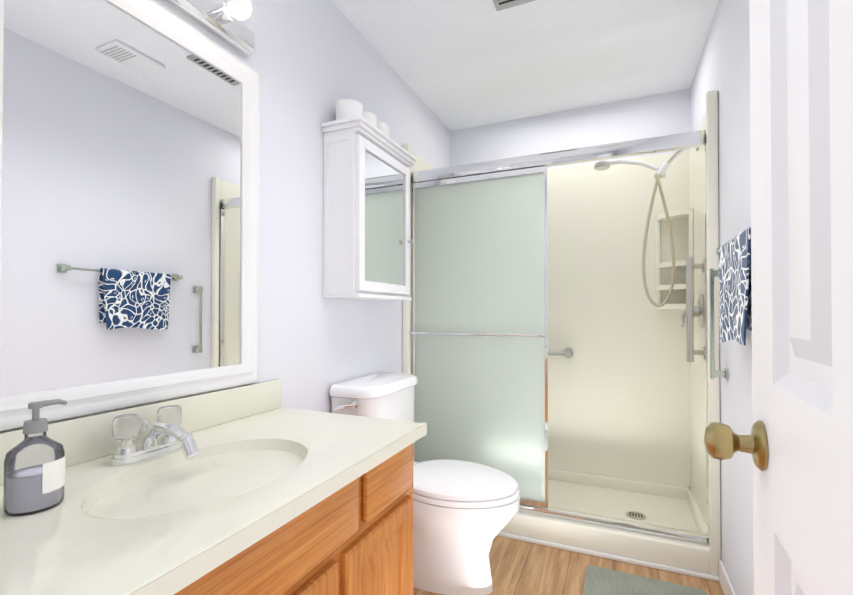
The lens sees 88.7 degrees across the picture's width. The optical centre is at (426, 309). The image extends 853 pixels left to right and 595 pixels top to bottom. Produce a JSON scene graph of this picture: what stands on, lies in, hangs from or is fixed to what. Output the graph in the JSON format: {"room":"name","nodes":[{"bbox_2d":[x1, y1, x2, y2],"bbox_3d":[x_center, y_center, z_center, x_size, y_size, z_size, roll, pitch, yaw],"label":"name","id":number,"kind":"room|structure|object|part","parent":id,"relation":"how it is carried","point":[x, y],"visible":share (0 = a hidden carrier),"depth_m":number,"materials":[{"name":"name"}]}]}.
{"room":"bathroom","nodes":[
{"label":"bathroom","id":0,"kind":"room"},
{"bbox_2d":[0,0,449,431],"bbox_3d":[-0.469,-0.082,1.833,0.120,2.440,3.165,0,-1,24],"label":"wall","id":1,"kind":"structure","parent":0,"point":[312,62],"depth_m":1.71,"materials":[{"name":"white paint"}]},
{"bbox_2d":[0,0,259,430],"bbox_3d":[-0.701,-0.276,1.116,0.027,1.026,0.721,0,-1,24],"label":"mirror","id":2,"kind":"object","parent":1,"relation":"attached to","point":[129,191],"visible":1,"depth_m":1.05,"materials":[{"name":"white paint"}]},
{"bbox_2d":[160,0,253,58],"bbox_3d":[-0.705,-0.863,0.959,0.150,0.095,0.930,0,-1,24],"label":"sconce","id":3,"kind":"object","parent":1,"relation":"attached to","point":[221,24],"visible":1,"depth_m":1.25,"materials":[{"name":"silver metal"}]},
{"bbox_2d":[321,115,416,300],"bbox_3d":[-0.238,-0.398,1.967,0.194,0.708,0.524,0,-1,24],"label":"upper cabinet","id":4,"kind":"object","parent":1,"relation":"attached to","point":[367,241],"visible":1,"depth_m":1.78,"materials":[{"name":"white paint"}]},
{"bbox_2d":[336,99,388,136],"bbox_3d":[-0.278,-0.804,1.939,0.114,0.102,0.344,0,-1,24],"label":"toilet paper rolls","id":5,"kind":"object","parent":4,"relation":"on","point":[346,108],"visible":0.29,"depth_m":1.79,"materials":[{"name":"white paper"}]},
{"bbox_2d":[330,0,718,130],"bbox_3d":[0.274,-1.355,1.521,1.740,0.100,3.165,0,-1,24],"label":"ceiling","id":6,"kind":"structure","parent":0,"point":[458,64],"depth_m":2.18,"materials":[{"name":"white paint"}]},
{"bbox_2d":[493,0,534,10],"bbox_3d":[0.382,-1.296,1.694,0.300,0.014,0.300,0,-1,24],"label":"ceiling vent","id":7,"kind":"object","parent":6,"relation":"in","point":[501,4],"visible":0.94,"depth_m":1.84,"materials":[{"name":"grey metal"}]},
{"bbox_2d":[413,536,723,594],"bbox_3d":[0.063,1.160,1.015,2.100,0.060,4.275,0,-1,24],"label":"floor","id":8,"kind":"structure","parent":0,"point":[518,567],"depth_m":1.90,"materials":[{"name":"brown wood"}]},
{"bbox_2d":[0,379,426,594],"bbox_3d":[-0.492,0.684,0.898,0.576,0.890,1.183,0,-1,24],"label":"bathroom vanity","id":9,"kind":"object","parent":8,"relation":"on","point":[263,492],"visible":0.98,"depth_m":0.90,"materials":[{"name":"beige stone"}]},
{"bbox_2d":[3,399,66,515],"bbox_3d":[-0.667,0.248,0.750,0.079,0.179,0.085,0,-1,24],"label":"soap dispenser","id":10,"kind":"object","parent":9,"relation":"on","point":[37,488],"visible":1,"depth_m":0.73,"materials":[{"name":"clear glass"}]},
{"bbox_2d":[110,405,199,465],"bbox_3d":[-0.589,0.289,0.995,0.186,0.101,0.160,0,-1,24],"label":"faucet","id":11,"kind":"object","parent":9,"relation":"on","point":[126,429],"visible":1,"depth_m":0.98,"materials":[{"name":"silver metal"}]},
{"bbox_2d":[330,372,519,594],"bbox_3d":[0.022,0.727,1.862,0.743,0.824,0.514,0,-1,24],"label":"toilet","id":12,"kind":"object","parent":8,"relation":"on","point":[464,513],"visible":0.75,"depth_m":1.75,"materials":[{"name":"white ceramic"}]},
{"bbox_2d":[402,90,720,576],"bbox_3d":[0.704,0.110,2.490,1.496,2.070,0.773,0,-1,24],"label":"shower surround","id":13,"kind":"object","parent":8,"relation":"on","point":[626,405],"visible":0.67,"depth_m":2.62,"materials":[{"name":"white plastic"}]},
{"bbox_2d":[411,130,708,544],"bbox_3d":[0.573,0.121,2.191,1.474,1.802,0.122,0,-1,24],"label":"shower door","id":14,"kind":"structure","parent":13,"relation":"attached to","point":[479,303],"depth_m":2.28,"materials":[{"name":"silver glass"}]},
{"bbox_3d":[0.268,0.137,2.330,0.714,1.641,0.032,0,-1,24],"label":"glass","id":15,"kind":"part","parent":14,"relation":"part of","materials":[{"name":"white"}]},
{"bbox_2d":[548,348,573,357],"bbox_3d":[0.663,0.284,2.877,0.579,0.064,0.074,0,-1,24],"label":"grab rail","id":16,"kind":"object","parent":13,"relation":"attached to","point":[568,353],"visible":0.44,"depth_m":2.78,"materials":[{"name":"silver metal"}]},
{"bbox_2d":[497,532,715,580],"bbox_3d":[0.533,1.096,2.128,1.470,0.090,0.016,0,-1,24],"label":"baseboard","id":17,"kind":"structure","parent":13,"relation":"attached to","point":[565,547],"depth_m":1.99,"materials":[{"name":"white paint"}]},
{"bbox_2d":[594,148,697,306],"bbox_3d":[1.166,-0.442,2.339,0.504,0.866,0.097,0,-1,27],"label":"shower fixture","id":18,"kind":"object","parent":13,"relation":"attached to","point":[602,165],"depth_m":2.30,"materials":[{"name":"silver metal"}]},
{"bbox_2d":[680,257,705,361],"bbox_3d":[1.315,0.002,2.172,0.100,0.510,0.167,0,-1,24],"label":"shower fixture","id":19,"kind":"object","parent":13,"relation":"attached to","point":[691,312],"depth_m":2.11,"materials":[{"name":"silver metal"}]},
{"bbox_2d":[583,565,707,594],"bbox_3d":[0.764,1.128,1.495,0.450,0.012,0.745,0,-1,24],"label":"bath mat","id":20,"kind":"object","parent":8,"relation":"on","point":[601,581],"visible":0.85,"depth_m":1.78,"materials":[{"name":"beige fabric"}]},
{"bbox_2d":[450,89,689,168],"bbox_3d":[0.884,-0.071,2.903,1.500,2.440,0.120,0,-1,24],"label":"wall","id":21,"kind":"structure","parent":0,"point":[662,114],"depth_m":2.81,"materials":[{"name":"white paint"}]},
{"bbox_2d":[690,0,753,594],"bbox_3d":[1.016,-0.088,1.184,0.120,2.440,3.165,0,-1,24],"label":"wall","id":22,"kind":"structure","parent":0,"point":[723,67],"depth_m":1.62,"materials":[{"name":"white paint"}]},
{"bbox_2d":[709,268,727,380],"bbox_3d":[1.162,0.057,1.738,0.056,0.444,0.044,0,-1,24],"label":"grab rail","id":23,"kind":"object","parent":22,"relation":"attached to","point":[714,373],"visible":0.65,"depth_m":1.74,"materials":[{"name":"silver metal"}]},
{"bbox_2d":[716,560,735,594],"bbox_3d":[0.799,1.084,0.846,0.016,0.090,2.153,0,-1,24],"label":"baseboard","id":24,"kind":"structure","parent":22,"relation":"attached to","point":[723,579],"depth_m":1.73,"materials":[{"name":"white paint"}]},
{"bbox_2d":[704,0,852,594],"bbox_3d":[0.331,0.101,0.284,0.165,2.020,0.722,0,-1,24],"label":"door","id":25,"kind":"structure","parent":22,"relation":"in","point":[797,443],"depth_m":0.43,"materials":[{"name":"white paint"}]},
{"bbox_3d":[0.977,-0.217,1.319,0.058,0.044,0.664,0,-1,24],"label":"towel rail","id":26,"kind":"object","parent":22,"relation":"attached to","visible":0},
{"bbox_2d":[719,227,751,345],"bbox_3d":[0.972,-0.058,1.364,0.058,0.347,0.390,0,-1,24],"label":"hanging towel","id":27,"kind":"object","parent":26,"relation":"hanging from","point":[735,310],"visible":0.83,"depth_m":1.31,"materials":[{"name":"blue fabric"}]}
]}

